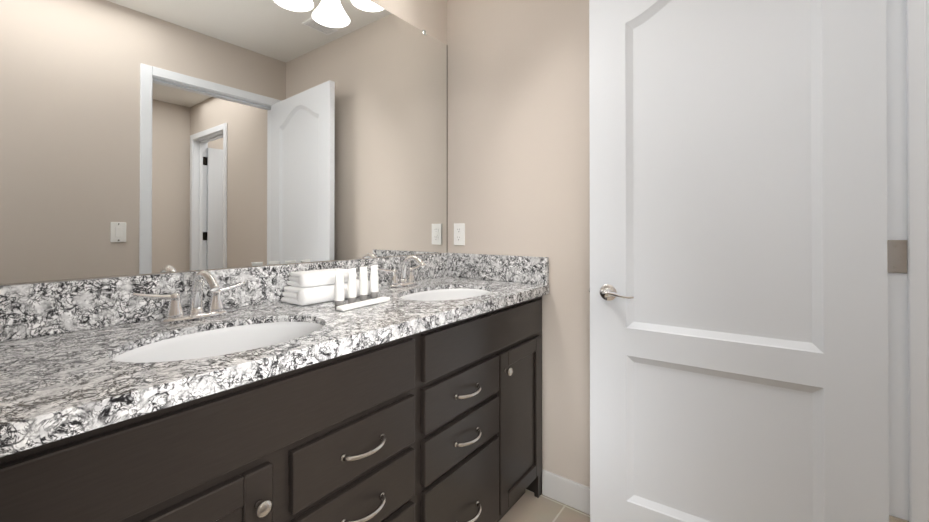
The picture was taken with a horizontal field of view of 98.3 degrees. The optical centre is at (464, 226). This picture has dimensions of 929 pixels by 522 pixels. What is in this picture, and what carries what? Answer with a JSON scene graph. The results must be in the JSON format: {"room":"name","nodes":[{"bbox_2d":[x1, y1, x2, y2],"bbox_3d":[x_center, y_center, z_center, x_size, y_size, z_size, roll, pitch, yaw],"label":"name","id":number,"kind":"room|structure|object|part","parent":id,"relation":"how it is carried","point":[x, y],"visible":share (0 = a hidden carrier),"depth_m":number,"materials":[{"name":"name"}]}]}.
{"room":"bathroom","nodes":[
{"label":"bathroom","id":0,"kind":"room"},
{"bbox_2d":[0,260,340,285],"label":"wall","id":1,"kind":"structure","parent":0,"point":[331,260],"depth_m":1.12,"materials":[{"name":"beige paint"}]},
{"bbox_2d":[0,0,447,283],"bbox_3d":[-0.605,-0.433,1.498,0.008,1.130,1.706,0,0,37],"label":"mirror","id":2,"kind":"object","parent":1,"relation":"attached to","point":[147,136],"visible":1,"depth_m":1.26,"materials":[{"name":"clear glass"}]},
{"bbox_2d":[0,253,447,340],"bbox_3d":[-0.598,0.197,1.489,0.020,0.125,1.712,0,0,37],"label":"backsplash","id":3,"kind":"structure","parent":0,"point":[31,309],"depth_m":1.04,"materials":[{"name":"grey stone"}]},
{"bbox_2d":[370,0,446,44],"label":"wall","id":4,"kind":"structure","parent":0,"point":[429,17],"depth_m":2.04,"materials":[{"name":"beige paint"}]},
{"bbox_2d":[447,0,589,486],"bbox_3d":[1.037,-0.047,1.415,2.735,2.526,0.120,0,0,37],"label":"wall","id":5,"kind":"structure","parent":0,"point":[518,137],"depth_m":1.86,"materials":[{"name":"beige paint"}]},
{"bbox_2d":[454,223,464,244],"bbox_3d":[-0.029,0.039,2.131,0.072,0.116,0.009,0,0,37],"label":"outlet","id":6,"kind":"object","parent":5,"relation":"attached to","point":[459,233],"visible":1,"depth_m":2.12,"materials":[{"name":"white plastic"}]},
{"bbox_2d":[448,253,547,284],"bbox_3d":[0.147,0.200,1.988,0.575,0.125,0.020,0,0,37],"label":"backsplash","id":7,"kind":"structure","parent":5,"relation":"attached to","point":[534,270],"depth_m":1.96,"materials":[{"name":"grey stone"}]},
{"bbox_2d":[542,469,589,514],"bbox_3d":[0.787,1.161,1.512,1.077,0.112,0.014,0,0,37],"label":"baseboard","id":8,"kind":"structure","parent":5,"relation":"attached to","point":[568,492],"depth_m":1.75,"materials":[{"name":"white paint"}]},
{"bbox_2d":[499,489,589,521],"bbox_3d":[0.844,1.240,0.428,4.000,0.060,5.200,0,0,37],"label":"floor","id":9,"kind":"structure","parent":0,"point":[528,506],"depth_m":1.71,"materials":[{"name":"beige tile"}]},
{"bbox_2d":[0,289,548,521],"bbox_3d":[-0.358,0.757,1.306,0.620,0.915,1.712,0,0,37],"label":"bathroom vanity","id":10,"kind":"object","parent":9,"relation":"on","point":[246,394],"depth_m":0.93,"materials":[{"name":"brown wood"}]},
{"bbox_2d":[0,277,548,444],"bbox_3d":[-0.367,0.279,1.316,0.597,0.040,1.712,0,0,37],"label":"countertop","id":11,"kind":"structure","parent":10,"relation":"on","point":[51,382],"depth_m":0.82,"materials":[{"name":"grey stone"}]},
{"bbox_2d":[132,269,247,324],"bbox_3d":[-0.722,0.189,1.113,0.164,0.138,0.281,0,0,37],"label":"faucet","id":12,"kind":"object","parent":11,"relation":"on","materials":[{"name":"silver metal"}]},
{"bbox_2d":[104,313,335,372],"bbox_3d":[-0.556,0.352,0.966,0.380,0.152,0.506,0,0,37],"label":"sink","id":13,"kind":"object","parent":11,"relation":"in","point":[161,352],"depth_m":1.06,"materials":[{"name":"white ceramic"}]},
{"bbox_2d":[281,279,369,305],"bbox_3d":[-0.486,0.232,1.461,0.150,0.053,0.302,0,0,37],"label":"towel","id":14,"kind":"object","parent":11,"relation":"on","point":[301,296],"visible":0.69,"depth_m":1.35,"materials":[{"name":"white fabric"}]},
{"bbox_2d":[287,268,356,287],"bbox_3d":[-0.509,0.181,1.447,0.124,0.046,0.212,0,0,41],"label":"towel","id":15,"kind":"object","parent":14,"relation":"on","point":[309,278],"visible":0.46,"depth_m":1.38,"materials":[{"name":"white fabric"}]},
{"bbox_2d":[336,297,389,310],"bbox_3d":[-0.328,0.252,1.326,0.034,0.013,0.215,0,0,31],"label":"tray","id":16,"kind":"object","parent":11,"relation":"on","point":[350,306],"visible":0.98,"depth_m":1.30,"materials":[{"name":"white ceramic"}]},
{"bbox_2d":[334,270,343,306],"bbox_3d":[-0.406,0.199,1.304,0.031,0.118,0.043,0,0,37],"label":"toiletries","id":17,"kind":"object","parent":16,"relation":"on","point":[339,289],"visible":0.88,"depth_m":1.29,"materials":[{"name":"white plastic"}]},
{"bbox_2d":[347,268,356,303],"bbox_3d":[-0.382,0.200,1.364,0.031,0.118,0.043,0,0,37],"label":"toiletries","id":18,"kind":"object","parent":16,"relation":"on","point":[352,288],"visible":0.92,"depth_m":1.35,"materials":[{"name":"white plastic"}]},
{"bbox_2d":[359,266,367,300],"bbox_3d":[-0.357,0.200,1.423,0.031,0.118,0.043,0,0,37],"label":"toiletries","id":19,"kind":"object","parent":16,"relation":"on","point":[363,285],"visible":1,"depth_m":1.41,"materials":[{"name":"white plastic"}]},
{"bbox_2d":[370,265,378,297],"bbox_3d":[-0.333,0.200,1.482,0.031,0.118,0.043,0,0,37],"label":"toiletries","id":20,"kind":"object","parent":11,"relation":"on","point":[374,284],"visible":1,"depth_m":1.47,"materials":[{"name":"white plastic"}]},
{"bbox_2d":[378,254,427,288],"bbox_3d":[-0.234,0.192,1.765,0.164,0.138,0.281,0,0,37],"label":"faucet","id":21,"kind":"object","parent":11,"relation":"on","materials":[{"name":"silver metal"}]},
{"bbox_2d":[396,285,495,304],"bbox_3d":[-0.070,0.356,1.623,0.376,0.152,0.506,0,0,37],"label":"sink","id":22,"kind":"object","parent":11,"relation":"in","point":[446,292],"depth_m":1.80,"materials":[{"name":"white ceramic"}]},
{"bbox_3d":[0.998,-1.136,0.781,0.120,0.355,0.820,0,0,37],"label":"wall","id":23,"kind":"structure","parent":0,"visible":0},
{"bbox_2d":[589,0,908,521],"bbox_3d":[0.847,0.131,1.325,0.869,2.145,0.141,0,0,34],"label":"bathroom door","id":24,"kind":"structure","parent":23,"relation":"in","point":[738,290],"depth_m":1.29,"materials":[{"name":"white paint"}]},
{"bbox_3d":[0.560,0.245,1.517,0.176,0.066,0.141,0,0,34],"label":"handle","id":25,"kind":"part","parent":24,"relation":"part of","materials":[{"name":"silver metal"}]},
{"bbox_3d":[1.198,0.056,1.109,0.045,1.670,0.004,0,0,37],"label":"bathroom door jamb hinge leaves","id":26,"kind":"part","parent":24,"relation":"part of","materials":[{"name":"white paint"}]},
{"bbox_2d":[886,0,928,521],"bbox_3d":[0.998,0.106,0.774,0.152,2.213,0.904,0,0,37],"label":"door frame","id":27,"kind":"structure","parent":23,"relation":"attached to","point":[907,55],"depth_m":1.09,"materials":[{"name":"white paint"}]}
]}

